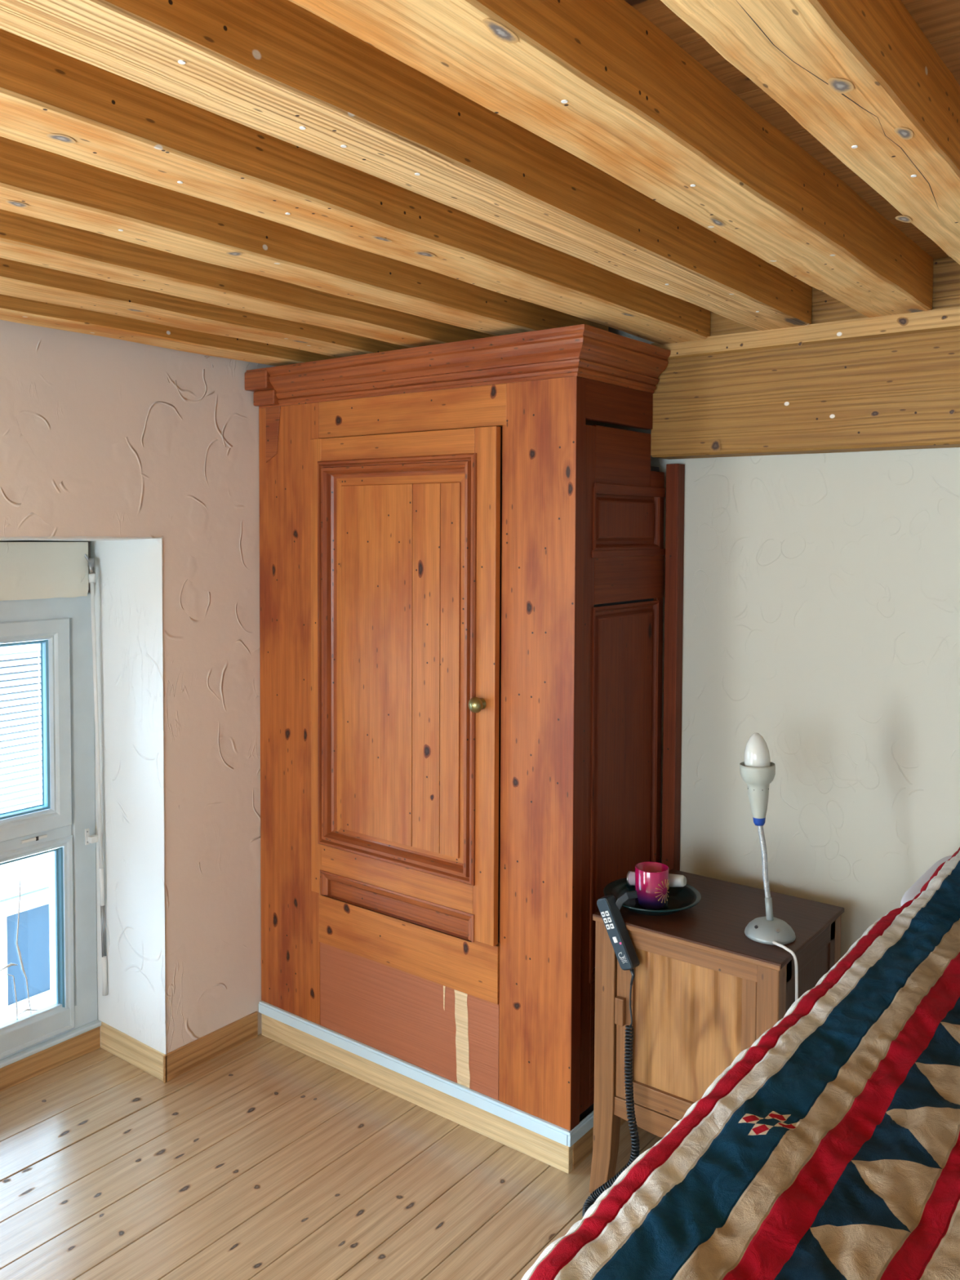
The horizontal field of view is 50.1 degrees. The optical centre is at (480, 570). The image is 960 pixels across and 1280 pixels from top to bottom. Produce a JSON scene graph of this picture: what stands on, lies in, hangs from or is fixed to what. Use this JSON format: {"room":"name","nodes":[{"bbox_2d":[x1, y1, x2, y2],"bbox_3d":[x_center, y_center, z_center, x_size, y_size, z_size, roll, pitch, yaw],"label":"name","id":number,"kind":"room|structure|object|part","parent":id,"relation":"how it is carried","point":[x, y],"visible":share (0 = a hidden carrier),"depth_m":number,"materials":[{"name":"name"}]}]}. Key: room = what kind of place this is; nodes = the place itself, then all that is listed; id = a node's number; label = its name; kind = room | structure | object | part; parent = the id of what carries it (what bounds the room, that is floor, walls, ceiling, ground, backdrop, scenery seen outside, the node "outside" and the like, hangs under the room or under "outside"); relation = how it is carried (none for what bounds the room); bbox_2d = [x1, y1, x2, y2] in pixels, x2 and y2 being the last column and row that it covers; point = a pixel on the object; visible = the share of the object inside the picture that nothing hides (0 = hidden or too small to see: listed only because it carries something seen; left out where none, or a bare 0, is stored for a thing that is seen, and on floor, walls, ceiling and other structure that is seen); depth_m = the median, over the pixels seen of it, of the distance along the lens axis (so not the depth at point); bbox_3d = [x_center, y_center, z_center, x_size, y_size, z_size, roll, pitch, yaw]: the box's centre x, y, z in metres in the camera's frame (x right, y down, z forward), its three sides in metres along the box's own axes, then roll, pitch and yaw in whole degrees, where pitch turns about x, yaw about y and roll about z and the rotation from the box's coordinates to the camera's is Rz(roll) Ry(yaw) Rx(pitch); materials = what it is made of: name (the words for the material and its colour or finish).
{"room":"bedroom","nodes":[
{"label":"bedroom","id":0,"kind":"room"},
{"bbox_2d":[0,1026,100,1092],"bbox_3d":[-1.442,1.405,2.664,0.017,0.068,1.004,2,3,37],"label":"baseboard","id":1,"kind":"structure","parent":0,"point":[16,1073],"depth_m":2.93,"materials":[{"name":"brown wood"}]},
{"bbox_2d":[0,320,275,1053],"bbox_3d":[-2.211,0.413,1.577,0.597,2.190,5.700,2,3,37],"label":"wall","id":2,"kind":"structure","parent":0,"point":[100,436],"depth_m":2.90,"materials":[{"name":"paint"}]},
{"bbox_2d":[0,542,88,600],"bbox_3d":[-1.451,0.008,2.602,0.050,0.166,0.975,2,3,37],"label":"roller blind","id":3,"kind":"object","parent":2,"relation":"attached to","point":[28,570],"depth_m":2.86,"materials":[{"name":"beige paint"}]},
{"bbox_2d":[0,540,88,591],"bbox_3d":[-1.556,-0.007,2.704,0.230,0.164,1.010,2,3,37],"label":"trim","id":4,"kind":"structure","parent":2,"relation":"attached to","point":[6,540],"depth_m":2.91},
{"bbox_2d":[0,592,102,1068],"bbox_3d":[-1.461,0.725,2.657,0.087,1.290,1.008,2,3,37],"label":"window","id":5,"kind":"structure","parent":2,"relation":"in","point":[63,625],"depth_m":2.96,"materials":[{"name":"white plastic"}]},
{"bbox_3d":[-1.460,0.449,2.652,0.004,0.455,0.678,2,3,37],"label":"pane","id":6,"kind":"part","parent":5,"relation":"part of","materials":[{"name":"clear glass"}]},
{"bbox_3d":[-1.447,0.449,2.648,0.045,0.602,0.822,2,3,37],"label":"sash","id":7,"kind":"part","parent":5,"relation":"part of","materials":[{"name":"white plastic"}]},
{"bbox_3d":[-1.447,1.364,2.668,0.042,0.012,1.006,2,3,37],"label":"sill","id":8,"kind":"part","parent":5,"relation":"part of","materials":[{"name":"white plastic"}]},
{"bbox_3d":[-1.463,1.069,2.684,0.004,0.487,0.750,2,3,37],"label":"pane","id":9,"kind":"part","parent":5,"relation":"part of","materials":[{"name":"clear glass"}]},
{"bbox_2d":[84,554,107,995],"bbox_3d":[-1.132,0.589,3.001,0.062,1.330,0.051,2,3,37],"label":"rod","id":10,"kind":"object","parent":5,"relation":"attached to","point":[89,838],"visible":0.99,"depth_m":2.99,"materials":[{"name":"white metal"}]},
{"bbox_3d":[-1.114,0.451,2.982,0.012,0.848,0.032,2,3,37],"label":"rod","id":11,"kind":"part","parent":10,"relation":"part of","materials":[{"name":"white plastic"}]},
{"bbox_2d":[0,535,166,1054],"bbox_3d":[-1.318,0.678,2.545,0.345,1.530,1.023,2,3,37],"label":"window reveal","id":12,"kind":"structure","parent":2,"relation":"attached to","point":[128,584],"depth_m":2.93,"materials":[{"name":"white paint"}]},
{"bbox_2d":[100,1021,166,1081],"bbox_3d":[-1.004,1.390,2.965,0.319,0.078,0.007,2,3,37],"label":"baseboard reveal","id":13,"kind":"structure","parent":2,"relation":"attached to","point":[113,1041],"depth_m":2.96,"materials":[{"name":"brown wood"}]},
{"bbox_2d":[163,1011,257,1083],"bbox_3d":[-0.782,1.389,2.998,0.007,0.078,0.336,2,3,37],"label":"baseboard","id":14,"kind":"structure","parent":2,"relation":"attached to","point":[179,1061],"depth_m":2.99,"materials":[{"name":"brown wood"}]},
{"bbox_2d":[0,1033,662,1279],"bbox_3d":[0.198,1.575,-0.188,6.228,0.030,5.349,2,3,37],"label":"floor","id":15,"kind":"structure","parent":0,"point":[264,1159],"depth_m":2.43,"materials":[{"name":"brown wood"}]},
{"bbox_2d":[244,324,671,1173],"bbox_3d":[-0.080,0.427,2.911,1.170,2.014,0.526,2,3,37],"label":"wardrobe","id":16,"kind":"object","parent":15,"relation":"on","point":[462,573],"visible":0.94,"depth_m":2.65,"materials":[{"name":"brown wood"}]},
{"bbox_3d":[-0.233,0.245,2.741,0.560,1.088,0.026,2,3,37],"label":"panel moulding","id":17,"kind":"part","parent":16,"relation":"part of","materials":[{"name":"brown wood"}]},
{"bbox_3d":[-0.233,0.900,2.771,0.556,0.070,0.019,2,3,37],"label":"cut panel moulding","id":18,"kind":"part","parent":16,"relation":"part of","materials":[{"name":"brown wood"}]},
{"bbox_3d":[-0.219,0.250,2.747,0.462,1.000,0.015,2,3,37],"label":"raised panel","id":19,"kind":"part","parent":16,"relation":"part of","materials":[{"name":"brown wood"}]},
{"bbox_3d":[-0.218,0.286,2.744,0.655,1.298,0.020,2,3,37],"label":"door","id":20,"kind":"part","parent":16,"relation":"part of","materials":[{"name":"brown wood"}]},
{"bbox_3d":[-0.204,1.218,2.794,0.643,0.262,0.017,2,3,37],"label":"panel","id":21,"kind":"part","parent":16,"relation":"part of","materials":[{"name":"red wood"}]},
{"bbox_3d":[-0.189,-0.425,2.727,0.658,0.119,0.028,2,3,37],"label":"rail","id":22,"kind":"part","parent":16,"relation":"part of","materials":[{"name":"brown wood"}]},
{"bbox_3d":[-0.097,-0.525,2.838,1.162,0.107,0.426,2,3,37],"label":"cornice","id":23,"kind":"part","parent":16,"relation":"part of","materials":[{"name":"brown wood"}]},
{"bbox_3d":[-0.008,0.334,2.547,0.040,0.040,0.040,2,3,37],"label":"knob","id":24,"kind":"part","parent":16,"relation":"part of","materials":[{"name":"gold metal"}]},
{"bbox_3d":[0.226,0.454,2.454,0.022,1.820,0.041,2,3,37],"label":"post","id":25,"kind":"part","parent":16,"relation":"part of","materials":[{"name":"brown wood"}]},
{"bbox_3d":[0.373,0.548,2.643,0.013,0.927,0.340,2,3,37],"label":"tall panel","id":26,"kind":"part","parent":16,"relation":"part of","materials":[{"name":"brown wood"}]},
{"bbox_3d":[0.375,-0.129,2.615,0.013,0.152,0.342,2,3,37],"label":"panel","id":27,"kind":"part","parent":16,"relation":"part of","materials":[{"name":"brown wood"}]},
{"bbox_2d":[662,463,684,871],"bbox_3d":[0.521,0.578,2.787,0.037,1.727,0.038,2,3,37],"label":"post","id":28,"kind":"object","parent":15,"relation":"on","point":[675,473],"visible":0.56,"depth_m":2.76,"materials":[{"name":"brown wood"}]},
{"bbox_2d":[588,869,844,1193],"bbox_3d":[0.560,1.127,2.416,0.451,0.660,0.413,2,3,37],"label":"nightstand","id":29,"kind":"object","parent":15,"relation":"on","point":[704,991],"visible":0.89,"depth_m":2.30,"materials":[{"name":"brown wood"}]},
{"bbox_3d":[0.295,1.133,2.393,0.058,0.649,0.055,2,3,37],"label":"leg","id":30,"kind":"part","parent":29,"relation":"part of","materials":[{"name":"brown wood"}]},
{"bbox_2d":[582,890,639,1217],"bbox_3d":[0.314,1.098,2.217,0.135,0.729,0.333,0,2,-12],"label":"handset","id":31,"kind":"object","parent":29,"relation":"on","point":[609,908],"visible":0.66,"depth_m":2.31,"materials":[{"name":"black plastic"}]},
{"bbox_3d":[0.315,1.243,2.208,0.125,0.441,0.308,0,2,-14],"label":"coiled cord","id":32,"kind":"part","parent":31,"relation":"part of","materials":[{"name":"black rubber"}]},
{"bbox_3d":[0.303,0.824,2.320,0.096,0.152,0.011,2,3,37],"label":"plate","id":33,"kind":"part","parent":31,"relation":"part of","materials":[{"name":"grey plastic"}]},
{"bbox_3d":[0.339,0.977,2.300,0.008,0.096,0.011,1,2,9],"label":"straight cord","id":34,"kind":"part","parent":31,"relation":"part of","materials":[{"name":"black rubber"}]},
{"bbox_3d":[0.321,1.008,2.345,0.022,0.062,0.014,2,3,37],"label":"handle","id":35,"kind":"part","parent":29,"relation":"part of","materials":[{"name":"brown wood"}]},
{"bbox_2d":[603,877,701,915],"bbox_3d":[0.408,0.780,2.433,0.229,0.031,0.229,2,3,37],"label":"plate","id":36,"kind":"object","parent":29,"relation":"on","point":[680,898],"visible":0.59,"depth_m":2.44,"materials":[{"name":"black ceramic"}]},
{"bbox_2d":[635,861,669,909],"bbox_3d":[0.406,0.745,2.421,0.080,0.090,0.079,2,3,37],"label":"mug","id":37,"kind":"object","parent":36,"relation":"on","point":[651,878],"visible":1,"depth_m":2.39,"materials":[{"name":"ceramic"}]},
{"bbox_2d":[626,871,686,887],"bbox_3d":[0.427,0.750,2.478,0.146,0.050,0.035,2,3,32],"label":"bottle","id":38,"kind":"object","parent":36,"relation":"on","point":[675,880],"visible":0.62,"depth_m":2.44,"materials":[{"name":"white plastic"}]},
{"bbox_3d":[0.452,1.028,2.266,0.334,0.380,0.018,2,3,37],"label":"door","id":39,"kind":"part","parent":29,"relation":"part of","materials":[{"name":"brown wood"}]},
{"bbox_3d":[0.454,1.004,2.260,0.262,0.338,0.008,2,3,37],"label":"door panel","id":40,"kind":"part","parent":29,"relation":"part of","materials":[{"name":"brown wood"}]},
{"bbox_3d":[0.451,0.836,2.259,0.341,0.046,0.020,2,3,37],"label":"rail","id":41,"kind":"part","parent":29,"relation":"part of","materials":[{"name":"brown wood"}]},
{"bbox_2d":[739,733,798,1000],"bbox_3d":[0.741,0.909,2.337,0.371,1.103,0.177,-2,3,-42],"label":"table lamp","id":42,"kind":"object","parent":29,"relation":"on","point":[757,771],"visible":0.88,"depth_m":2.25,"materials":[{"name":"white metal"}]},
{"bbox_3d":[0.612,0.411,2.266,0.056,0.104,0.056,2,3,37],"label":"bulb","id":43,"kind":"part","parent":42,"relation":"part of","materials":[{"name":"white glass"}]},
{"bbox_3d":[0.636,0.747,2.257,0.015,0.052,0.021,-1,3,-34],"label":"stem","id":44,"kind":"part","parent":42,"relation":"part of","materials":[{"name":"silver metal"}]},
{"bbox_3d":[0.776,1.126,2.306,0.371,0.671,0.070,-2,3,-42],"label":"power cord","id":45,"kind":"part","parent":42,"relation":"part of","materials":[{"name":"white rubber"}]},
{"bbox_3d":[0.608,1.143,2.154,0.052,0.649,0.055,2,3,37],"label":"leg","id":46,"kind":"part","parent":29,"relation":"part of","materials":[{"name":"brown wood"}]},
{"bbox_3d":[0.729,1.019,2.284,0.016,0.408,0.315,2,3,37],"label":"panel","id":47,"kind":"part","parent":29,"relation":"part of","materials":[{"name":"brown wood"}]},
{"bbox_3d":[0.827,1.133,2.439,0.049,0.649,0.053,2,3,37],"label":"leg","id":48,"kind":"part","parent":29,"relation":"part of","materials":[{"name":"brown wood"}]},
{"bbox_3d":[0.848,1.121,1.231,0.930,0.770,1.920,2,3,37],"label":"bed","id":49,"kind":"object","parent":15,"relation":"on","visible":0},
{"bbox_2d":[520,847,959,1279],"bbox_3d":[0.851,0.850,1.254,1.060,0.422,2.038,2,3,37],"label":"patchwork quilt","id":50,"kind":"object","parent":49,"relation":"on","point":[828,1148],"visible":1,"depth_m":1.18,"materials":[{"name":"fabric"}]},
{"bbox_2d":[900,855,951,906],"bbox_3d":[1.175,0.668,2.002,0.604,0.078,0.474,2,3,37],"label":"pillow","id":51,"kind":"object","parent":49,"relation":"on","point":[916,887],"visible":0.26,"depth_m":2.12,"materials":[{"name":"white fabric"}]},
{"bbox_2d":[585,326,959,957],"bbox_3d":[1.879,0.398,1.906,6.700,2.230,0.215,2,3,37],"label":"wall","id":52,"kind":"structure","parent":0,"point":[821,616],"depth_m":2.55,"materials":[{"name":"beige paint"}]},
{"bbox_2d":[650,306,959,459],"bbox_3d":[2.382,-0.384,1.366,4.688,0.298,0.238,2,3,37],"label":"support beam","id":53,"kind":"structure","parent":52,"relation":"attached to","point":[889,382],"depth_m":2.44,"materials":[{"name":"brown wood"}]},
{"bbox_2d":[710,311,758,336],"bbox_3d":[0.648,-0.645,2.575,0.155,0.119,0.025,2,3,37],"label":"board","id":54,"kind":"object","parent":53,"relation":"on","point":[719,325],"visible":0.24,"depth_m":2.58,"materials":[{"name":"brown wood"}]},
{"bbox_2d":[811,287,867,324],"bbox_3d":[0.855,-0.637,2.417,0.155,0.119,0.025,2,3,37],"label":"board","id":55,"kind":"object","parent":53,"relation":"on","point":[824,308],"visible":0.22,"depth_m":2.43,"materials":[{"name":"brown wood"}]},
{"bbox_2d":[932,257,959,310],"bbox_3d":[1.071,-0.630,2.252,0.156,0.119,0.025,2,3,37],"label":"board","id":56,"kind":"object","parent":53,"relation":"on","point":[946,271],"visible":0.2,"depth_m":2.27,"materials":[{"name":"brown wood"}]},
{"bbox_2d":[624,0,959,259],"bbox_3d":[0.238,-0.610,-0.293,6.700,0.035,5.757,2,3,37],"label":"ceiling","id":57,"kind":"structure","parent":0,"point":[939,20],"depth_m":1.35,"materials":[{"name":"brown wood"}]},
{"bbox_2d":[0,293,337,366],"bbox_3d":[-1.866,-0.599,1.270,0.113,0.131,5.090,2,3,37],"label":"joist","id":58,"kind":"object","parent":57,"relation":"attached to","point":[15,309],"visible":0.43,"depth_m":2.56,"materials":[{"name":"brown wood"}]},
{"bbox_2d":[0,257,408,357],"bbox_3d":[-1.660,-0.593,1.113,0.134,0.128,5.090,2,3,37],"label":"joist","id":59,"kind":"object","parent":57,"relation":"attached to","point":[17,279],"visible":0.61,"depth_m":2.31,"materials":[{"name":"brown wood"}]},
{"bbox_2d":[0,208,496,347],"bbox_3d":[-1.451,-0.587,0.954,0.122,0.127,5.090,2,3,37],"label":"joist","id":60,"kind":"object","parent":57,"relation":"attached to","point":[26,239],"visible":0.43,"depth_m":2.06,"materials":[{"name":"brown wood"}]},
{"bbox_2d":[0,136,608,336],"bbox_3d":[-1.242,-0.580,0.794,0.117,0.125,5.090,2,3,37],"label":"joist","id":61,"kind":"object","parent":57,"relation":"attached to","point":[35,182],"visible":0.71,"depth_m":1.80,"materials":[{"name":"brown wood"}]},
{"bbox_2d":[0,28,710,344],"bbox_3d":[-1.012,-0.573,0.620,0.136,0.122,5.090,2,3,37],"label":"joist","id":62,"kind":"object","parent":57,"relation":"attached to","point":[51,100],"visible":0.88,"depth_m":1.51,"materials":[{"name":"brown wood"}]},
{"bbox_2d":[0,0,812,330],"bbox_3d":[-0.802,-0.567,0.460,0.130,0.121,5.090,2,3,37],"label":"joist","id":63,"kind":"object","parent":57,"relation":"attached to","point":[279,69],"visible":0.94,"depth_m":1.30,"materials":[{"name":"brown wood"}]},
{"bbox_2d":[288,0,933,317],"bbox_3d":[-0.591,-0.561,0.298,0.142,0.118,5.090,2,3,37],"label":"joist","id":64,"kind":"object","parent":57,"relation":"attached to","point":[597,81],"visible":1,"depth_m":1.29,"materials":[{"name":"brown wood"}]},
{"bbox_2d":[660,0,959,264],"bbox_3d":[-0.385,-0.554,0.141,0.128,0.117,5.090,2,3,37],"label":"joist","id":65,"kind":"object","parent":57,"relation":"attached to","point":[862,77],"visible":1,"depth_m":1.18,"materials":[{"name":"brown wood"}]},
{"label":"outside","id":66,"kind":"structure","parent":0,"visible":0},
{"bbox_2d":[0,640,50,1018],"bbox_3d":[-3.082,2.366,6.214,0.500,4.650,9.000,2,3,37],"label":"neighbouring house","id":67,"kind":"structure","parent":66,"point":[20,761],"depth_m":6.25,"materials":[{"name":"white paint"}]},
{"bbox_2d":[0,640,42,813],"bbox_3d":[-3.021,0.988,5.897,0.095,1.170,1.950,2,3,37],"label":"shutter","id":68,"kind":"object","parent":67,"relation":"hanging from","point":[20,761],"depth_m":6.21,"materials":[{"name":"white plastic"}]},
{"bbox_3d":[-2.941,2.674,6.149,0.010,1.220,0.790,2,3,37],"label":"pane","id":69,"kind":"part","parent":67,"relation":"part of","materials":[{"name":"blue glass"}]}
]}

